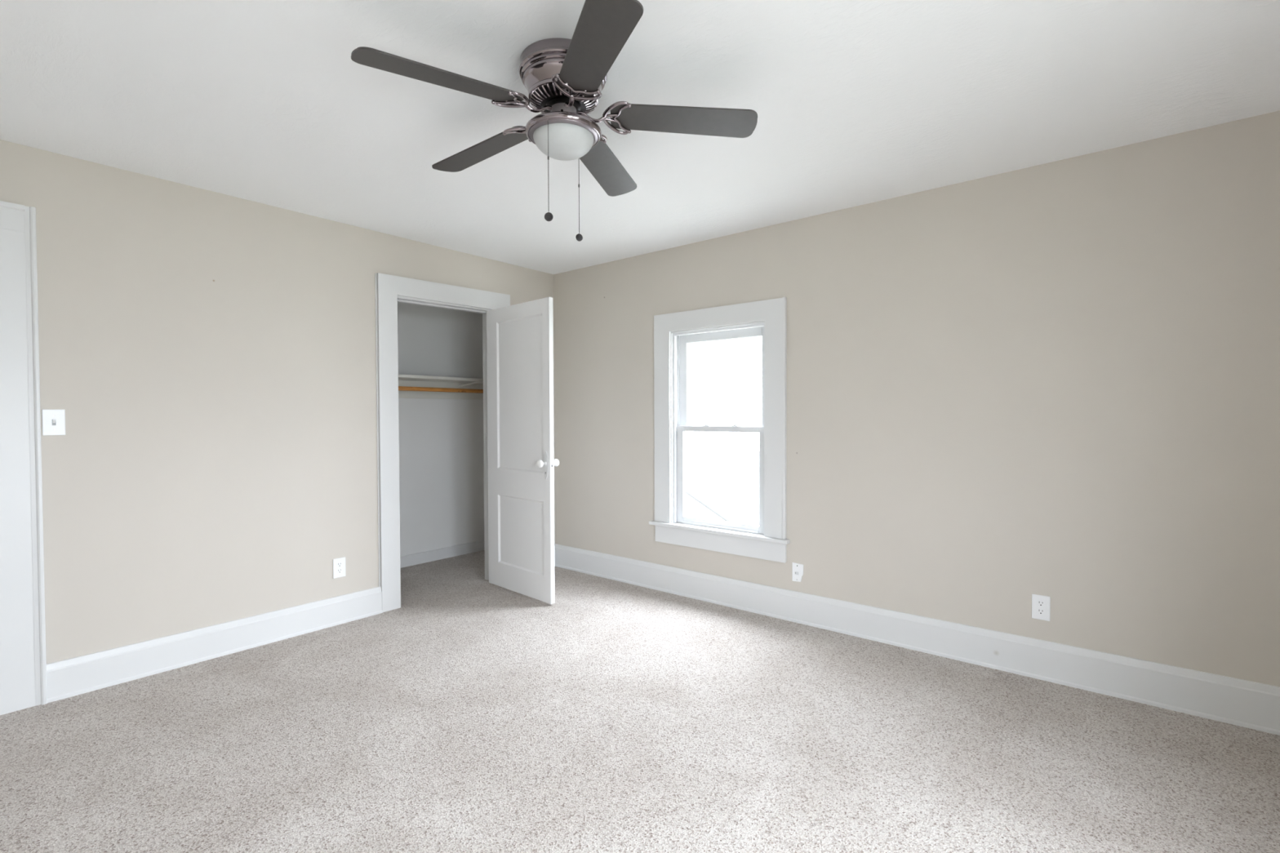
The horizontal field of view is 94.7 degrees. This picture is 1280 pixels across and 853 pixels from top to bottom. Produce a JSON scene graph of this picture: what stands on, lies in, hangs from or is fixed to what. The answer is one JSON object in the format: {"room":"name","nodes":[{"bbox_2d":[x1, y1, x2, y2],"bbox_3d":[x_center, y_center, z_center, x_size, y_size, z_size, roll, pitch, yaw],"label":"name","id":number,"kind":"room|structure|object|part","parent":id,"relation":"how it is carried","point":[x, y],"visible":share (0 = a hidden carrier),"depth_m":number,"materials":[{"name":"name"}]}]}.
{"room":"empty bedroom","nodes":[
{"label":"empty bedroom","id":0,"kind":"room"},
{"bbox_2d":[0,139,555,663],"bbox_3d":[-2.045,-0.015,3.414,0.110,2.440,4.340,1,1,39],"label":"wall","id":1,"kind":"structure","parent":0,"point":[209,357],"depth_m":3.04,"materials":[{"name":"beige paint"}]},
{"bbox_2d":[0,200,47,715],"bbox_3d":[-2.969,0.145,2.176,0.032,2.174,1.069,1,1,39],"label":"door frame","id":2,"kind":"structure","parent":1,"relation":"attached to","point":[23,661],"depth_m":2.54,"materials":[{"name":"white paint"}]},
{"bbox_3d":[-2.987,-0.873,2.147,0.020,0.090,1.036,1,1,39],"label":"head casing","id":3,"kind":"part","parent":2,"relation":"part of","materials":[{"name":"white paint"}]},
{"bbox_2d":[41,408,65,435],"bbox_3d":[-2.608,-0.018,2.625,0.018,0.116,0.073,1,1,39],"label":"light switch","id":4,"kind":"object","parent":1,"relation":"attached to","point":[53,420],"visible":1,"depth_m":2.63,"materials":[{"name":"white plastic"}]},
{"bbox_2d":[46,586,382,702],"bbox_3d":[-2.146,1.126,3.200,0.027,0.167,1.526,1,1,39],"label":"baseboard","id":5,"kind":"structure","parent":1,"relation":"attached to","point":[73,677],"depth_m":3.04,"materials":[{"name":"white paint"}]},
{"bbox_2d":[333,556,345,578],"bbox_3d":[-1.832,0.861,3.595,0.007,0.118,0.073,1,1,39],"label":"wall outlet","id":6,"kind":"object","parent":1,"relation":"attached to","point":[339,564],"visible":1,"depth_m":3.59,"materials":[{"name":"white plastic"}]},
{"bbox_2d":[336,562,342,567],"bbox_3d":[-1.831,0.842,3.594,0.002,0.028,0.034,1,1,39],"label":"receptacle","id":7,"kind":"object","parent":6,"relation":"attached to","point":[338,564],"depth_m":3.59,"materials":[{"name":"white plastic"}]},
{"bbox_2d":[337,568,342,573],"bbox_3d":[-1.830,0.881,3.594,0.002,0.028,0.034,1,1,39],"label":"receptacle","id":8,"kind":"object","parent":6,"relation":"attached to","point":[340,571],"depth_m":3.59,"materials":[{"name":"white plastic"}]},
{"bbox_2d":[374,272,510,612],"bbox_3d":[-1.383,0.089,4.209,0.130,2.195,1.056,1,1,39],"label":"door frame","id":9,"kind":"structure","parent":1,"relation":"attached to","point":[392,290],"depth_m":3.84,"materials":[{"name":"white paint"}]},
{"bbox_2d":[486,297,559,604],"bbox_3d":[-0.856,0.159,4.153,0.762,2.026,0.166,1,2,43],"label":"door","id":10,"kind":"structure","parent":1,"relation":"in","point":[522,462],"depth_m":4.11,"materials":[{"name":"white paint"}]},
{"bbox_3d":[-0.647,0.245,3.886,0.054,0.054,0.062,1,2,43],"label":"knob","id":11,"kind":"part","parent":10,"relation":"part of","materials":[{"name":"white metal"}]},
{"bbox_3d":[-0.625,0.257,3.911,0.048,0.190,0.004,1,2,43],"label":"knob plate","id":12,"kind":"part","parent":10,"relation":"part of","materials":[{"name":"white paint"}]},
{"bbox_3d":[-0.580,0.250,3.894,0.001,0.100,0.021,1,2,43],"label":"latch plate","id":13,"kind":"part","parent":10,"relation":"part of","materials":[{"name":"white metal"}]},
{"bbox_3d":[-0.576,0.244,3.961,0.054,0.054,0.062,1,2,43],"label":"knob","id":14,"kind":"part","parent":10,"relation":"part of","materials":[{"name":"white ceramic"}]},
{"bbox_2d":[397,302,484,556],"bbox_3d":[-2.003,-0.045,4.950,0.080,2.440,2.030,1,1,39],"label":"wall","id":15,"kind":"structure","parent":0,"point":[442,446],"depth_m":5.19,"materials":[{"name":"paint"}]},
{"bbox_2d":[398,373,483,399],"bbox_3d":[-1.852,-0.322,4.819,0.315,0.174,1.870,1,1,39],"label":"closet shelf","id":16,"kind":"object","parent":15,"relation":"attached to","point":[410,380],"visible":0.15,"depth_m":5.09,"materials":[{"name":"white paint"}]},
{"bbox_2d":[398,386,483,393],"bbox_3d":[-1.753,-0.300,4.739,0.034,0.034,1.832,1,1,39],"label":"closet rod","id":17,"kind":"object","parent":16,"relation":"attached to","point":[400,388],"visible":0.39,"depth_m":4.84,"materials":[{"name":"brown wood"}]},
{"bbox_2d":[400,539,484,568],"bbox_3d":[-1.960,1.128,4.941,0.020,0.095,1.870,1,1,39],"label":"baseboard","id":18,"kind":"structure","parent":15,"relation":"attached to","point":[413,559],"depth_m":5.19,"materials":[{"name":"white paint"}]},
{"bbox_2d":[0,550,1279,852],"bbox_3d":[-0.611,1.271,2.269,5.655,0.100,4.340,1,1,39],"label":"floor","id":19,"kind":"structure","parent":0,"point":[473,714],"depth_m":2.21,"materials":[{"name":"carpet"}]},
{"bbox_2d":[0,0,1279,274],"bbox_3d":[-0.601,-1.269,2.243,5.655,0.100,4.400,1,1,39],"label":"ceiling","id":20,"kind":"structure","parent":0,"point":[855,103],"depth_m":2.19,"materials":[{"name":"white paint"}]},
{"bbox_2d":[351,0,757,241],"bbox_3d":[-0.294,-0.936,2.002,1.224,0.558,1.252,1,1,39],"label":"ceiling fan","id":21,"kind":"object","parent":20,"relation":"hanging from","point":[564,80],"visible":1,"depth_m":1.90,"materials":[{"name":"grey wood"}]},
{"bbox_3d":[-0.580,-1.026,1.741,0.494,0.054,0.134,-1,1,-37],"label":"blade","id":22,"kind":"part","parent":21,"relation":"part of","materials":[{"name":"grey wood"}]},
{"bbox_3d":[-0.589,-1.036,2.216,0.494,0.054,0.134,1,1,35],"label":"blade","id":23,"kind":"part","parent":21,"relation":"part of","materials":[{"name":"grey wood"}]},
{"bbox_3d":[-0.370,-1.041,2.065,0.181,0.045,0.156,1,1,35],"label":"blade arm","id":24,"kind":"part","parent":21,"relation":"part of","materials":[{"name":"silver metal"}]},
{"bbox_3d":[-0.368,-1.038,1.903,0.181,0.045,0.156,-1,1,-37],"label":"blade arm","id":25,"kind":"part","parent":21,"relation":"part of","materials":[{"name":"silver metal"}]},
{"bbox_3d":[-0.292,-0.832,1.885,0.006,0.296,0.008,0,1,19],"label":"pull chain","id":26,"kind":"part","parent":21,"relation":"part of","materials":[{"name":"grey metal"}]},
{"bbox_3d":[-0.257,-0.944,1.986,0.203,0.069,0.203,1,1,39],"label":"lamp shade","id":27,"kind":"part","parent":21,"relation":"part of","materials":[{"name":"white glass"}]},
{"bbox_3d":[-0.213,-1.038,1.854,0.156,0.045,0.181,-1,1,-19],"label":"blade arm","id":28,"kind":"part","parent":21,"relation":"part of","materials":[{"name":"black metal"}]},
{"bbox_3d":[-0.217,-0.834,2.091,0.006,0.300,0.008,0,1,21],"label":"pull chain","id":29,"kind":"part","parent":21,"relation":"part of","materials":[{"name":"grey metal"}]},
{"bbox_3d":[-0.125,-1.025,1.603,0.134,0.054,0.494,-1,1,-19],"label":"blade","id":30,"kind":"part","parent":21,"relation":"part of","materials":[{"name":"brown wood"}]},
{"bbox_3d":[-0.216,-1.043,2.116,0.156,0.045,0.181,0,1,17],"label":"blade arm","id":31,"kind":"part","parent":21,"relation":"part of","materials":[{"name":"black metal"}]},
{"bbox_3d":[-0.119,-1.040,1.986,0.181,0.045,0.156,0,1,-1],"label":"blade arm","id":32,"kind":"part","parent":21,"relation":"part of","materials":[{"name":"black metal"}]},
{"bbox_3d":[-0.139,-1.040,2.372,0.134,0.054,0.494,0,1,17],"label":"blade","id":33,"kind":"part","parent":21,"relation":"part of","materials":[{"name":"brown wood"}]},
{"bbox_3d":[0.147,-1.034,1.992,0.494,0.054,0.134,0,1,-1],"label":"blade","id":34,"kind":"part","parent":21,"relation":"part of","materials":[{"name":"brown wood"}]},
{"bbox_2d":[553,111,1279,686],"bbox_3d":[1.115,-0.029,3.542,4.620,2.440,0.140,1,1,39],"label":"wall","id":35,"kind":"structure","parent":0,"point":[1060,380],"depth_m":2.87,"materials":[{"name":"beige paint"}]},
{"bbox_2d":[648,297,790,563],"bbox_3d":[0.541,0.019,3.993,1.070,1.630,0.210,1,1,39],"label":"window","id":36,"kind":"structure","parent":35,"relation":"in","point":[767,540],"depth_m":3.93,"materials":[{"name":"white paint"}]},
{"bbox_3d":[0.531,0.677,3.987,0.601,0.014,0.005,1,1,39],"label":"lift rail","id":37,"kind":"part","parent":36,"relation":"part of","materials":[{"name":"white plastic"}]},
{"bbox_3d":[0.542,0.341,3.996,0.701,0.686,0.032,1,1,39],"label":"sash","id":38,"kind":"part","parent":36,"relation":"part of","materials":[{"name":"white plastic"}]},
{"bbox_3d":[0.564,-0.310,4.013,0.701,0.688,0.030,1,1,39],"label":"sash","id":39,"kind":"part","parent":36,"relation":"part of","materials":[{"name":"white plastic"}]},
{"bbox_2d":[791,562,803,582],"bbox_3d":[0.961,0.890,3.592,0.071,0.115,0.008,1,1,39],"label":"wall jack","id":40,"kind":"object","parent":35,"relation":"attached to","point":[797,569],"visible":1,"depth_m":3.59,"materials":[{"name":"white plastic"}]},
{"bbox_2d":[554,543,1279,735],"bbox_3d":[1.020,1.100,3.537,4.500,0.183,0.027,1,1,39],"label":"baseboard","id":41,"kind":"structure","parent":35,"relation":"attached to","point":[1254,705],"depth_m":2.96,"materials":[{"name":"white paint"}]},
{"bbox_2d":[1031,594,1050,621],"bbox_3d":[1.913,0.864,2.813,0.073,0.118,0.007,1,1,39],"label":"wall outlet","id":42,"kind":"object","parent":35,"relation":"attached to","point":[1041,605],"visible":1,"depth_m":2.81,"materials":[{"name":"white plastic"}]},
{"bbox_2d":[1036,600,1044,606],"bbox_3d":[1.911,0.844,2.811,0.034,0.028,0.002,1,1,39],"label":"receptacle","id":43,"kind":"object","parent":42,"relation":"attached to","point":[1039,602],"depth_m":2.81,"materials":[{"name":"white plastic"}]},
{"bbox_2d":[1036,608,1044,614],"bbox_3d":[1.911,0.883,2.812,0.034,0.028,0.002,1,1,39],"label":"receptacle","id":44,"kind":"object","parent":42,"relation":"attached to","point":[1039,611],"depth_m":2.81,"materials":[{"name":"white plastic"}]},
{"bbox_3d":[-2.108,4.155,19.105,100.000,0.100,100.000,1,1,39],"label":"ground","id":45,"kind":"structure","parent":0,"visible":0},
{"bbox_2d":[685,448,759,525],"bbox_3d":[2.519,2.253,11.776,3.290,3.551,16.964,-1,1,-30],"label":"window pane","id":46,"kind":"object","parent":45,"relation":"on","point":[722,485],"visible":0.16,"depth_m":11.31,"materials":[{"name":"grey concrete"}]},
{"label":"outside","id":47,"kind":"structure","parent":0,"visible":0},
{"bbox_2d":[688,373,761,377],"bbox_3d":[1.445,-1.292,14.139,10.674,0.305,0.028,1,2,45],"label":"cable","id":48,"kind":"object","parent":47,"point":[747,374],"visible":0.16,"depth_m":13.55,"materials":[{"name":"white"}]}
]}

